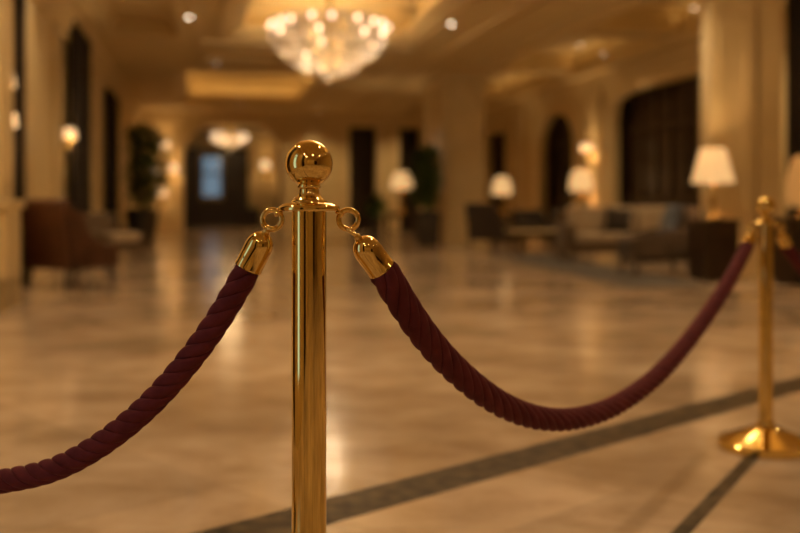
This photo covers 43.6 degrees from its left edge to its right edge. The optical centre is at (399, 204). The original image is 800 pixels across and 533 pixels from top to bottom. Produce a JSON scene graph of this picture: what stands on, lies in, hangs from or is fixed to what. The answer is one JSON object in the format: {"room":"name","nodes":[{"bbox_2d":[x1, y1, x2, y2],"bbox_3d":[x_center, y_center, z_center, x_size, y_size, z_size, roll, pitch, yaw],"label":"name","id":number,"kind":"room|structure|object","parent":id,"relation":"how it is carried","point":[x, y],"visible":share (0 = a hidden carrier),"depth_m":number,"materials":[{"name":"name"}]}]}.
{"room":"hotel lobby","nodes":[
{"label":"hotel lobby","id":0,"kind":"room"},
{"bbox_2d":[32,0,133,226],"bbox_3d":[-4.925,-1.550,12.273,0.450,5.000,44.000,0,0,-11],"label":"wall","id":1,"kind":"structure","parent":0,"point":[41,25],"depth_m":14.79,"materials":[{"name":"beige paint"}]},
{"bbox_2d":[0,0,25,311],"bbox_3d":[-3.839,-1.125,9.160,0.652,4.150,0.762,0,0,-11],"label":"pillar","id":2,"kind":"structure","parent":1,"relation":"attached to","point":[10,208],"depth_m":9.07,"materials":[{"name":"beige stone"}]},
{"bbox_2d":[13,73,17,127],"bbox_3d":[-4.298,-1.025,10.767,0.300,0.790,0.450,0,0,-11],"label":"wall sconce","id":3,"kind":"object","parent":1,"relation":"attached to","point":[15,125],"visible":0.18,"depth_m":10.88,"materials":[{"name":"gold metal"}]},
{"bbox_2d":[13,0,25,285],"bbox_3d":[-4.426,-1.110,11.578,0.146,4.080,0.758,0,0,-14],"label":"drape","id":4,"kind":"object","parent":1,"relation":"hanging from","point":[19,6],"visible":0.72,"depth_m":11.36,"materials":[{"name":"brown fabric"}]},
{"bbox_2d":[25,0,37,281],"bbox_3d":[-4.729,-1.125,12.618,0.230,4.150,0.760,0,0,-11],"label":"pillar","id":5,"kind":"structure","parent":1,"relation":"attached to","point":[28,57],"depth_m":12.65,"materials":[{"name":"beige stone"}]},
{"bbox_2d":[38,269,50,274],"bbox_3d":[-4.680,0.820,12.322,0.050,0.260,44.000,0,0,-11],"label":"baseboard","id":6,"kind":"structure","parent":1,"relation":"attached to","point":[40,271],"depth_m":13.90,"materials":[{"name":"beige paint"}]},
{"bbox_2d":[51,22,63,198],"bbox_3d":[-5.278,-1.125,15.364,0.230,4.150,0.760,0,0,-11],"label":"pillar","id":7,"kind":"structure","parent":1,"relation":"attached to","point":[57,30],"depth_m":15.12,"materials":[{"name":"beige stone"}]},
{"bbox_2d":[62,125,76,150],"bbox_3d":[-5.346,-1.080,16.013,0.300,0.460,0.450,0,0,-11],"label":"wall sconce","id":8,"kind":"object","parent":1,"relation":"attached to","point":[69,133],"visible":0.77,"depth_m":15.88,"materials":[{"name":"gold metal"}]},
{"bbox_2d":[69,19,90,212],"bbox_3d":[-5.595,-1.110,17.463,0.170,4.080,2.358,0,0,-11],"label":"drape","id":9,"kind":"object","parent":1,"relation":"hanging from","point":[79,46],"visible":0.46,"depth_m":17.10,"materials":[{"name":"brown fabric"}]},
{"bbox_2d":[96,77,103,212],"bbox_3d":[-6.581,-1.125,21.885,0.230,4.150,0.860,0,0,-11],"label":"pillar","id":10,"kind":"structure","parent":1,"relation":"attached to","point":[99,81],"depth_m":21.57,"materials":[{"name":"beige stone"}]},
{"bbox_2d":[105,89,118,226],"bbox_3d":[-6.894,-0.860,23.913,0.170,3.580,2.400,0,0,-11],"label":"drape","id":11,"kind":"object","parent":1,"relation":"hanging from","point":[111,101],"visible":0.75,"depth_m":23.52,"materials":[{"name":"brown fabric"}]},
{"bbox_2d":[33,0,786,127],"bbox_3d":[0.150,-2.925,17.876,11.700,0.550,35.000,0,0,-11],"label":"trim","id":12,"kind":"structure","parent":1,"relation":"attached to","point":[63,12],"depth_m":26.63,"materials":[{"name":"beige paint"}]},
{"bbox_2d":[187,134,275,224],"bbox_3d":[-7.959,-1.150,46.466,5.000,4.200,0.250,0,0,-11],"label":"wall","id":13,"kind":"structure","parent":0,"point":[261,193],"depth_m":46.61,"materials":[{"name":"beige paint"}]},
{"bbox_2d":[201,155,221,196],"bbox_3d":[-8.718,-1.325,46.309,0.950,1.950,0.100,0,0,-11],"label":"window","id":14,"kind":"structure","parent":13,"relation":"in","point":[211,165],"depth_m":46.29,"materials":[{"name":"blue glass"}]},
{"bbox_2d":[184,147,247,225],"bbox_3d":[-8.564,-0.850,46.177,3.100,3.600,0.080,0,0,-11],"label":"door","id":15,"kind":"structure","parent":13,"relation":"attached to","point":[235,162],"depth_m":46.20,"materials":[{"name":"brown wood"}]},
{"bbox_2d":[261,156,269,180],"bbox_3d":[-6.270,-1.695,46.434,0.425,1.150,0.750,0,0,-11],"label":"wall sconce","id":16,"kind":"object","parent":13,"relation":"attached to","point":[264,164],"visible":1,"depth_m":46.32,"materials":[{"name":"gold metal"}]},
{"bbox_2d":[196,125,270,134],"bbox_3d":[-6.798,-3.325,40.656,5.000,0.150,11.600,0,0,-11],"label":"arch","id":17,"kind":"structure","parent":0,"point":[250,130],"depth_m":43.62,"materials":[{"name":"paint"}]},
{"bbox_2d":[210,125,248,151],"bbox_3d":[-6.794,-2.698,39.944,1.538,1.143,1.539,0,0,0],"label":"chandelier","id":18,"kind":"object","parent":17,"relation":"hanging from","point":[229,143],"visible":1,"depth_m":39.75,"materials":[{"name":"gold metal"}]},
{"bbox_2d":[186,72,301,77],"bbox_3d":[1.032,-4.150,13.463,12.600,0.200,44.800,0,0,-11],"label":"ceiling","id":19,"kind":"structure","parent":0,"point":[187,73],"depth_m":31.27,"materials":[{"name":"paint"}]},
{"bbox_2d":[268,0,389,83],"bbox_3d":[-1.291,-3.125,18.201,2.220,1.850,2.206,0,0,0],"label":"chandelier","id":20,"kind":"object","parent":19,"relation":"hanging from","point":[338,64],"visible":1,"depth_m":17.66,"materials":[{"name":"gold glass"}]},
{"bbox_2d":[134,114,423,231],"bbox_3d":[-3.318,-1.550,35.233,12.500,5.000,0.400,0,0,-11],"label":"wall","id":21,"kind":"structure","parent":0,"point":[331,190],"depth_m":35.17,"materials":[{"name":"beige paint"}]},
{"bbox_2d":[159,185,166,207],"bbox_3d":[-8.050,-0.318,33.909,0.306,0.828,0.540,0,0,-11],"label":"wall sconce","id":22,"kind":"object","parent":21,"relation":"attached to","point":[162,204],"visible":0.59,"depth_m":33.99,"materials":[{"name":"gold metal"}]},
{"bbox_2d":[161,140,169,149],"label":"wall sconce","id":23,"kind":"object","parent":21,"relation":"attached to","point":[166,144],"depth_m":33.68,"materials":[{"name":"gold metal"}]},
{"bbox_2d":[160,160,177,184],"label":"wall sconce","id":24,"kind":"object","parent":21,"relation":"attached to","point":[174,166],"depth_m":33.83,"materials":[{"name":"gold metal"}]},
{"bbox_2d":[156,224,393,232],"bbox_3d":[-3.274,0.820,35.012,11.700,0.260,0.050,0,0,-11],"label":"baseboard","id":25,"kind":"structure","parent":21,"relation":"attached to","point":[160,228],"depth_m":34.13,"materials":[{"name":"beige paint"}]},
{"bbox_2d":[178,121,423,232],"bbox_3d":[-3.321,-1.175,34.993,8.700,4.250,0.170,0,0,-11],"label":"trim","id":26,"kind":"structure","parent":21,"relation":"attached to","point":[268,127],"depth_m":35.19,"materials":[{"name":"beige paint"}]},
{"bbox_2d":[301,113,321,192],"bbox_3d":[-3.112,-1.125,34.968,0.760,4.150,0.360,0,0,-11],"label":"pillar","id":27,"kind":"structure","parent":21,"relation":"attached to","point":[310,127],"depth_m":34.86,"materials":[{"name":"beige stone"}]},
{"bbox_2d":[349,127,417,230],"bbox_3d":[-0.621,-1.250,36.282,3.400,4.400,0.600,0,0,-11],"label":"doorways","id":28,"kind":"structure","parent":21,"relation":"attached to","point":[361,139],"depth_m":36.36,"materials":[{"name":"brown wood"}]},
{"bbox_2d":[174,0,646,116],"bbox_3d":[0.546,-3.165,13.366,7.110,0.070,44.000,0,0,-11],"label":"trim","id":29,"kind":"structure","parent":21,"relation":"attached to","point":[524,3],"depth_m":20.22,"materials":[{"name":"beige paint"}]},
{"bbox_2d":[276,141,282,226],"bbox_3d":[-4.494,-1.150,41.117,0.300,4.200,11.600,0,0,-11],"label":"column","id":30,"kind":"structure","parent":0,"point":[279,161],"depth_m":45.57,"materials":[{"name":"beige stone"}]},
{"bbox_2d":[74,0,631,114],"bbox_3d":[-0.341,-3.625,13.189,8.900,0.850,44.000,0,0,-11],"label":"ceiling beams","id":31,"kind":"structure","parent":0,"point":[140,38],"depth_m":20.06,"materials":[{"name":"paint"}]},
{"bbox_2d":[173,0,469,103],"bbox_3d":[-0.312,-3.650,12.532,5.600,0.800,39.700,0,0,-11],"label":"trim","id":32,"kind":"structure","parent":31,"relation":"attached to","point":[440,10],"depth_m":19.50,"materials":[{"name":"beige paint"}]},
{"bbox_2d":[0,225,799,532],"bbox_3d":[0.101,1.010,19.396,14.200,0.120,56.800,0,0,-11],"label":"floor","id":33,"kind":"structure","parent":0,"point":[74,359],"depth_m":5.23,"materials":[{"name":"stone"}]},
{"bbox_2d":[21,199,118,289],"bbox_3d":[-3.849,0.443,11.634,0.780,1.019,0.834,0,0,33],"label":"armchair","id":34,"kind":"object","parent":33,"relation":"on","point":[55,235],"visible":0.98,"depth_m":11.31,"materials":[{"name":"brown leather"}]},
{"bbox_2d":[83,213,144,262],"bbox_3d":[-4.721,0.542,16.246,0.828,0.821,0.800,0,0,29],"label":"armchair","id":35,"kind":"object","parent":33,"relation":"on","point":[124,238],"visible":0.57,"depth_m":16.24,"materials":[{"name":"beige fabric"}]},
{"bbox_2d":[104,232,139,242],"bbox_3d":[-4.639,0.525,16.201,0.640,0.150,0.600,0,0,29],"label":"seat cushion","id":36,"kind":"object","parent":35,"relation":"on","point":[116,237],"depth_m":16.03,"materials":[{"name":"beige fabric"}]},
{"bbox_2d":[120,121,177,243],"bbox_3d":[-6.162,-0.571,24.697,1.475,3.041,1.857,0,0,-12],"label":"potted palm","id":37,"kind":"object","parent":33,"relation":"on","point":[144,220],"visible":0.99,"depth_m":24.39,"materials":[{"name":"plant"}]},
{"bbox_2d":[125,209,158,243],"bbox_3d":[-6.366,0.525,24.675,0.800,0.850,0.800,0,0,0],"label":"pot","id":38,"kind":"object","parent":37,"relation":"attached to","point":[144,221],"depth_m":24.37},
{"bbox_2d":[184,208,199,225],"bbox_3d":[-9.462,0.550,45.564,0.700,0.800,0.480,0,0,-11],"label":"side table","id":39,"kind":"object","parent":33,"relation":"on","point":[192,215],"visible":1,"depth_m":45.37,"materials":[{"name":"brown wood"}]},
{"bbox_2d":[229,208,259,225],"bbox_3d":[-7.157,0.550,46.025,1.400,0.800,0.480,0,0,-11],"label":"side table","id":40,"kind":"object","parent":33,"relation":"on","point":[237,216],"visible":1,"depth_m":45.84,"materials":[{"name":"brown wood"}]},
{"bbox_2d":[260,140,360,532],"bbox_3d":[-0.149,0.422,1.640,0.388,1.056,0.388,0,0,0],"label":"stanchion","id":41,"kind":"object","parent":33,"relation":"on","point":[308,163],"visible":1,"depth_m":1.62,"materials":[{"name":"gold metal"}]},
{"bbox_2d":[0,226,277,493],"bbox_3d":[-0.877,0.305,1.912,1.462,0.541,0.067,0,0,22],"label":"rope","id":42,"kind":"object","parent":41,"relation":"hanging from","point":[257,249],"visible":1,"depth_m":1.69,"materials":[{"name":"red fabric"}]},
{"bbox_2d":[345,226,755,431],"bbox_3d":[0.655,0.292,2.763,0.072,0.516,2.705,0,0,32],"label":"rope","id":43,"kind":"object","parent":41,"relation":"hanging from","point":[392,286],"visible":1,"depth_m":2.01,"materials":[{"name":"red fabric"}]},
{"bbox_2d":[359,191,389,239],"bbox_3d":[-0.687,0.283,27.109,0.934,1.334,0.904,0,0,0],"label":"potted plant","id":44,"kind":"object","parent":33,"relation":"on","point":[376,204],"visible":0.99,"depth_m":26.99,"materials":[{"name":"green plant"}]},
{"bbox_2d":[384,212,416,240],"bbox_3d":[0.053,0.575,26.389,0.900,0.750,0.450,0,0,-11],"label":"side table","id":45,"kind":"object","parent":33,"relation":"on","point":[387,215],"visible":0.58,"depth_m":26.22,"materials":[{"name":"brown wood"}]},
{"bbox_2d":[390,172,413,212],"bbox_3d":[0.053,-0.340,26.389,0.620,1.080,0.620,0,0,0],"label":"table lamp","id":46,"kind":"object","parent":45,"relation":"on","point":[399,180],"visible":0.94,"depth_m":26.17,"materials":[{"name":"beige fabric"}]},
{"bbox_2d":[402,141,445,245],"bbox_3d":[0.556,-0.274,23.457,1.017,2.447,1.190,0,0,0],"label":"potted tree","id":47,"kind":"object","parent":33,"relation":"on","point":[427,221],"visible":1,"depth_m":23.20,"materials":[{"name":"green plant"}]},
{"bbox_2d":[421,70,487,244],"bbox_3d":[1.323,-1.125,24.968,1.100,4.150,2.510,0,0,-11],"label":"pillar","id":48,"kind":"structure","parent":33,"relation":"on","point":[453,100],"depth_m":23.82,"materials":[{"name":"beige stone"}]},
{"bbox_2d":[465,203,524,251],"bbox_3d":[1.983,0.453,20.866,0.971,0.999,0.860,0,0,-32],"label":"armchair","id":49,"kind":"object","parent":33,"relation":"on","point":[485,222],"visible":0.92,"depth_m":20.49,"materials":[{"name":"brown fabric"}]},
{"bbox_2d":[195,376,799,532],"bbox_3d":[2.529,0.954,5.698,11.700,0.011,0.205,0,0,-43],"label":"inlay","id":50,"kind":"object","parent":33,"relation":"on","point":[375,498],"depth_m":3.66,"materials":[{"name":"stone"}]},
{"bbox_2d":[501,213,512,222],"bbox_3d":[2.907,0.590,28.500,0.600,0.720,0.500,0,0,-11],"label":"side table","id":51,"kind":"object","parent":33,"relation":"on","point":[507,215],"visible":0.24,"depth_m":28.31,"materials":[{"name":"brown wood"}]},
{"bbox_2d":[492,176,511,212],"bbox_3d":[2.907,-0.295,28.500,0.580,1.050,0.580,0,0,0],"label":"table lamp","id":52,"kind":"object","parent":51,"relation":"on","point":[501,185],"visible":0.97,"depth_m":28.31,"materials":[{"name":"beige fabric"}]},
{"bbox_2d":[513,210,551,247],"bbox_3d":[2.992,0.532,22.368,0.720,0.841,0.780,0,0,-14],"label":"armchair","id":53,"kind":"object","parent":33,"relation":"on","point":[531,219],"visible":0.47,"depth_m":22.54,"materials":[{"name":"brown fabric"}]},
{"bbox_2d":[529,225,549,228],"bbox_3d":[3.015,0.525,22.275,0.520,0.150,0.590,0,0,-14],"label":"seat cushion","id":54,"kind":"object","parent":53,"relation":"on","point":[530,226],"depth_m":22.00,"materials":[{"name":"brown fabric"}]},
{"bbox_2d":[550,209,557,248],"bbox_3d":[3.588,0.522,21.128,0.720,0.861,0.783,0,0,-3],"label":"armchair","id":55,"kind":"object","parent":33,"relation":"on","point":[553,211],"visible":0.2,"depth_m":21.34,"materials":[{"name":"brown fabric"}]},
{"bbox_2d":[492,254,710,287],"bbox_3d":[2.690,0.943,15.335,1.027,0.014,7.603,0,0,-6],"label":"rug","id":56,"kind":"object","parent":33,"relation":"on","point":[608,274],"visible":0.96,"depth_m":13.87,"materials":[{"name":"beige carpet"}]},
{"bbox_2d":[504,229,578,254],"bbox_3d":[2.744,0.706,19.192,1.300,0.460,0.800,0,0,-11],"label":"coffee table","id":57,"kind":"object","parent":56,"relation":"on","point":[520,233],"visible":0.61,"depth_m":18.83,"materials":[{"name":"brown wood"}]},
{"bbox_2d":[556,206,686,261],"bbox_3d":[3.766,0.476,16.964,2.100,0.922,0.950,0,0,-3],"label":"sofa","id":58,"kind":"object","parent":56,"relation":"on","point":[579,229],"visible":0.61,"depth_m":17.10,"materials":[{"name":"beige fabric"}]},
{"bbox_2d":[566,206,600,231],"bbox_3d":[3.158,0.245,17.193,0.583,0.460,0.180,0,0,-3],"label":"cushion","id":59,"kind":"object","parent":58,"relation":"on","point":[585,218],"depth_m":17.11,"materials":[{"name":"beige fabric"}]},
{"bbox_2d":[576,232,610,241],"bbox_3d":[3.181,0.540,16.804,0.583,0.150,0.700,0,0,-3],"label":"seat cushion","id":60,"kind":"object","parent":58,"relation":"on","point":[580,236],"depth_m":16.46,"materials":[{"name":"beige fabric"}]},
{"bbox_2d":[605,207,630,231],"bbox_3d":[3.705,0.258,16.983,0.488,0.450,0.186,0,0,-3],"label":"throw pillow","id":61,"kind":"object","parent":58,"relation":"on","point":[616,219],"visible":1,"depth_m":16.92,"materials":[{"name":"brown fabric"}]},
{"bbox_2d":[601,206,634,231],"bbox_3d":[3.750,0.245,17.229,0.583,0.460,0.180,0,0,-3],"label":"cushion","id":62,"kind":"object","parent":58,"relation":"on","point":[603,209],"depth_m":17.15,"materials":[{"name":"beige fabric"}]},
{"bbox_2d":[604,232,635,241],"bbox_3d":[3.774,0.540,16.840,0.583,0.150,0.700,0,0,-3],"label":"seat cushion","id":63,"kind":"object","parent":58,"relation":"on","point":[613,236],"depth_m":16.51,"materials":[{"name":"beige fabric"}]},
{"bbox_2d":[635,206,666,231],"bbox_3d":[4.342,0.245,17.264,0.583,0.460,0.180,0,0,-3],"label":"cushion","id":64,"kind":"object","parent":58,"relation":"on","point":[646,217],"depth_m":17.17,"materials":[{"name":"beige fabric"}]},
{"bbox_2d":[617,206,698,276],"bbox_3d":[3.456,0.478,13.476,0.901,0.920,0.850,0,0,-3],"label":"armchair","id":65,"kind":"object","parent":56,"relation":"on","point":[649,244],"visible":0.88,"depth_m":13.06,"materials":[{"name":"brown fabric"}]},
{"bbox_2d":[618,237,635,248],"bbox_3d":[3.356,0.510,13.471,0.700,0.150,0.650,0,0,-3],"label":"seat cushion","id":66,"kind":"object","parent":65,"relation":"on","point":[623,242],"depth_m":13.40,"materials":[{"name":"brown fabric"}]},
{"bbox_2d":[658,204,680,232],"bbox_3d":[3.634,0.211,13.485,0.206,0.439,0.480,0,0,-3],"label":"throw pillow","id":67,"kind":"object","parent":65,"relation":"on","point":[671,214],"visible":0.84,"depth_m":13.31,"materials":[{"name":"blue fabric"}]},
{"bbox_2d":[686,219,740,280],"bbox_3d":[3.978,0.565,12.685,0.500,0.770,0.530,0,0,-11],"label":"side table","id":68,"kind":"object","parent":33,"relation":"on","point":[713,244],"visible":0.95,"depth_m":12.48,"materials":[{"name":"brown wood"}]},
{"bbox_2d":[691,148,734,218],"bbox_3d":[3.975,-0.270,12.700,0.540,0.900,0.540,0,0,0],"label":"table lamp","id":69,"kind":"object","parent":68,"relation":"on","point":[713,165],"visible":0.98,"depth_m":12.54,"materials":[{"name":"beige fabric"}]},
{"bbox_2d":[671,456,758,532],"bbox_3d":[-1.055,0.954,-0.277,0.050,0.011,9.592,0,0,30],"label":"inlay","id":70,"kind":"object","parent":33,"relation":"on","point":[715,496],"depth_m":3.24,"materials":[{"name":"stone"}]},
{"bbox_2d":[697,0,758,276],"bbox_3d":[4.415,-1.125,13.476,0.800,4.150,0.460,0,0,-11],"label":"pillar","id":71,"kind":"structure","parent":33,"relation":"on","point":[727,27],"depth_m":13.34,"materials":[{"name":"beige stone"}]},
{"bbox_2d":[717,197,799,459],"bbox_3d":[1.427,0.459,3.900,0.361,0.982,0.361,0,0,0],"label":"stanchion","id":72,"kind":"object","parent":33,"relation":"on","point":[762,440],"visible":1,"depth_m":3.87,"materials":[{"name":"gold metal"}]},
{"bbox_2d":[776,229,799,274],"bbox_3d":[2.382,0.348,4.606,2.299,0.511,0.055,0,0,-38],"label":"rope","id":73,"kind":"object","parent":72,"relation":"hanging from","point":[787,248],"visible":1,"depth_m":3.92,"materials":[{"name":"red fabric"}]},
{"bbox_2d":[755,0,784,245],"bbox_3d":[4.994,-1.125,13.643,0.500,4.150,0.360,0,0,-11],"label":"pillar","id":74,"kind":"structure","parent":33,"relation":"on","point":[767,12],"depth_m":13.54,"materials":[{"name":"beige stone"}]},
{"bbox_2d":[770,217,799,285],"bbox_3d":[4.839,0.550,11.985,0.620,0.800,0.480,0,0,-11],"label":"side table","id":75,"kind":"object","parent":33,"relation":"on","point":[784,273],"visible":0.71,"depth_m":11.85,"materials":[{"name":"brown wood"}]},
{"bbox_2d":[785,156,799,217],"bbox_3d":[4.836,-0.220,12.000,0.400,0.740,0.400,0,0,0],"label":"table lamp","id":76,"kind":"object","parent":75,"relation":"on","point":[792,197],"visible":1,"depth_m":11.91,"materials":[{"name":"beige fabric"}]},
{"bbox_3d":[4.344,0.590,24.000,0.600,0.720,0.500,0,0,-11],"label":"side table","id":77,"kind":"object","parent":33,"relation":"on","visible":0},
{"bbox_2d":[569,169,592,205],"bbox_3d":[4.344,-0.315,24.000,0.580,1.090,0.580,0,0,0],"label":"table lamp","id":78,"kind":"object","parent":77,"relation":"on","point":[580,179],"visible":0.92,"depth_m":23.79,"materials":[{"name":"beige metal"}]},
{"bbox_2d":[400,0,786,113],"bbox_3d":[5.396,-3.575,14.335,2.800,0.950,44.000,0,0,-11],"label":"ceiling","id":79,"kind":"structure","parent":0,"point":[650,28],"depth_m":22.12,"materials":[{"name":"paint"}]},
{"bbox_2d":[484,45,786,238],"bbox_3d":[6.842,-1.550,14.624,0.150,5.000,44.000,0,0,-11],"label":"wall","id":80,"kind":"structure","parent":0,"point":[583,105],"depth_m":25.07,"materials":[{"name":"beige paint"}]},
{"bbox_2d":[511,99,527,209],"bbox_3d":[3.614,-1.125,29.887,0.360,4.150,0.960,0,0,-11],"label":"pillar","id":81,"kind":"structure","parent":80,"relation":"attached to","point":[520,117],"depth_m":29.57,"materials":[{"name":"beige stone"}]},
{"bbox_2d":[484,60,699,238],"bbox_3d":[4.495,-1.085,25.883,0.140,4.070,16.320,0,0,-11],"label":"trim","id":82,"kind":"structure","parent":80,"relation":"attached to","point":[571,111],"depth_m":25.47,"materials":[{"name":"beige paint"}]},
{"bbox_2d":[584,74,606,207],"bbox_3d":[4.760,-1.125,24.151,0.360,4.150,0.860,0,0,-11],"label":"pillar","id":83,"kind":"structure","parent":80,"relation":"attached to","point":[597,99],"depth_m":23.87,"materials":[{"name":"beige stone"}]},
{"bbox_2d":[580,140,593,159],"bbox_3d":[4.559,-1.321,24.111,0.330,0.506,0.495,0,0,-11],"label":"wall sconce","id":84,"kind":"object","parent":83,"relation":"attached to","point":[588,146],"visible":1,"depth_m":24.09,"materials":[{"name":"gold metal"}]},
{"bbox_2d":[493,76,699,219],"bbox_3d":[5.079,-1.200,25.999,0.850,4.300,17.200,0,0,-11],"label":"windows","id":85,"kind":"structure","parent":80,"relation":"attached to","point":[660,125],"depth_m":22.38,"materials":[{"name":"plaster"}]},
{"bbox_2d":[787,0,799,216],"bbox_3d":[6.071,-1.135,13.802,1.595,4.130,0.169,0,0,-11],"label":"drape","id":86,"kind":"object","parent":80,"relation":"hanging from","point":[793,6],"visible":0.45,"depth_m":13.69,"materials":[{"name":"brown fabric"}]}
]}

